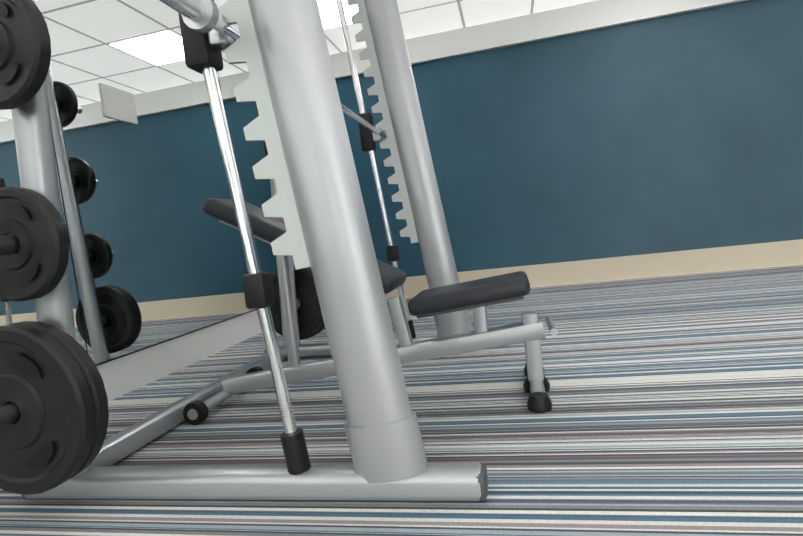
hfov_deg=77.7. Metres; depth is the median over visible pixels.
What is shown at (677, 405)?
floor
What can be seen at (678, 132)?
wall
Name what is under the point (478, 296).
bench
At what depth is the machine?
1.26 m
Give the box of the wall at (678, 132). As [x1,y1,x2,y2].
[336,0,802,276]
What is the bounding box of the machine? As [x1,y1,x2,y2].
[0,0,487,500]
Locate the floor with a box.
[0,264,802,535]
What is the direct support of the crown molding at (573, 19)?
attached to the wall at (678, 132)
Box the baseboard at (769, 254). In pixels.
[385,239,802,299]
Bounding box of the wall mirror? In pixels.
[0,0,276,365]
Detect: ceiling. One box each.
[214,0,596,54]
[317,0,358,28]
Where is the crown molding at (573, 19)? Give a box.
[330,0,748,79]
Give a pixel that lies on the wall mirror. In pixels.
(156, 255)
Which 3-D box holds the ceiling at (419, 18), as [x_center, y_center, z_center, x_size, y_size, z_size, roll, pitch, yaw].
[0.521,-2.312,4.888,15.300,0.100,9.300,-6,4,13]
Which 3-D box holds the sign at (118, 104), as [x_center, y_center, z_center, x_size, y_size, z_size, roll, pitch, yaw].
[-1.634,-0.919,2.194,0.010,0.380,1.230,-6,4,13]
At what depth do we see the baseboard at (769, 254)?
4.55 m
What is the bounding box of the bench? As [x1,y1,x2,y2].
[183,198,557,424]

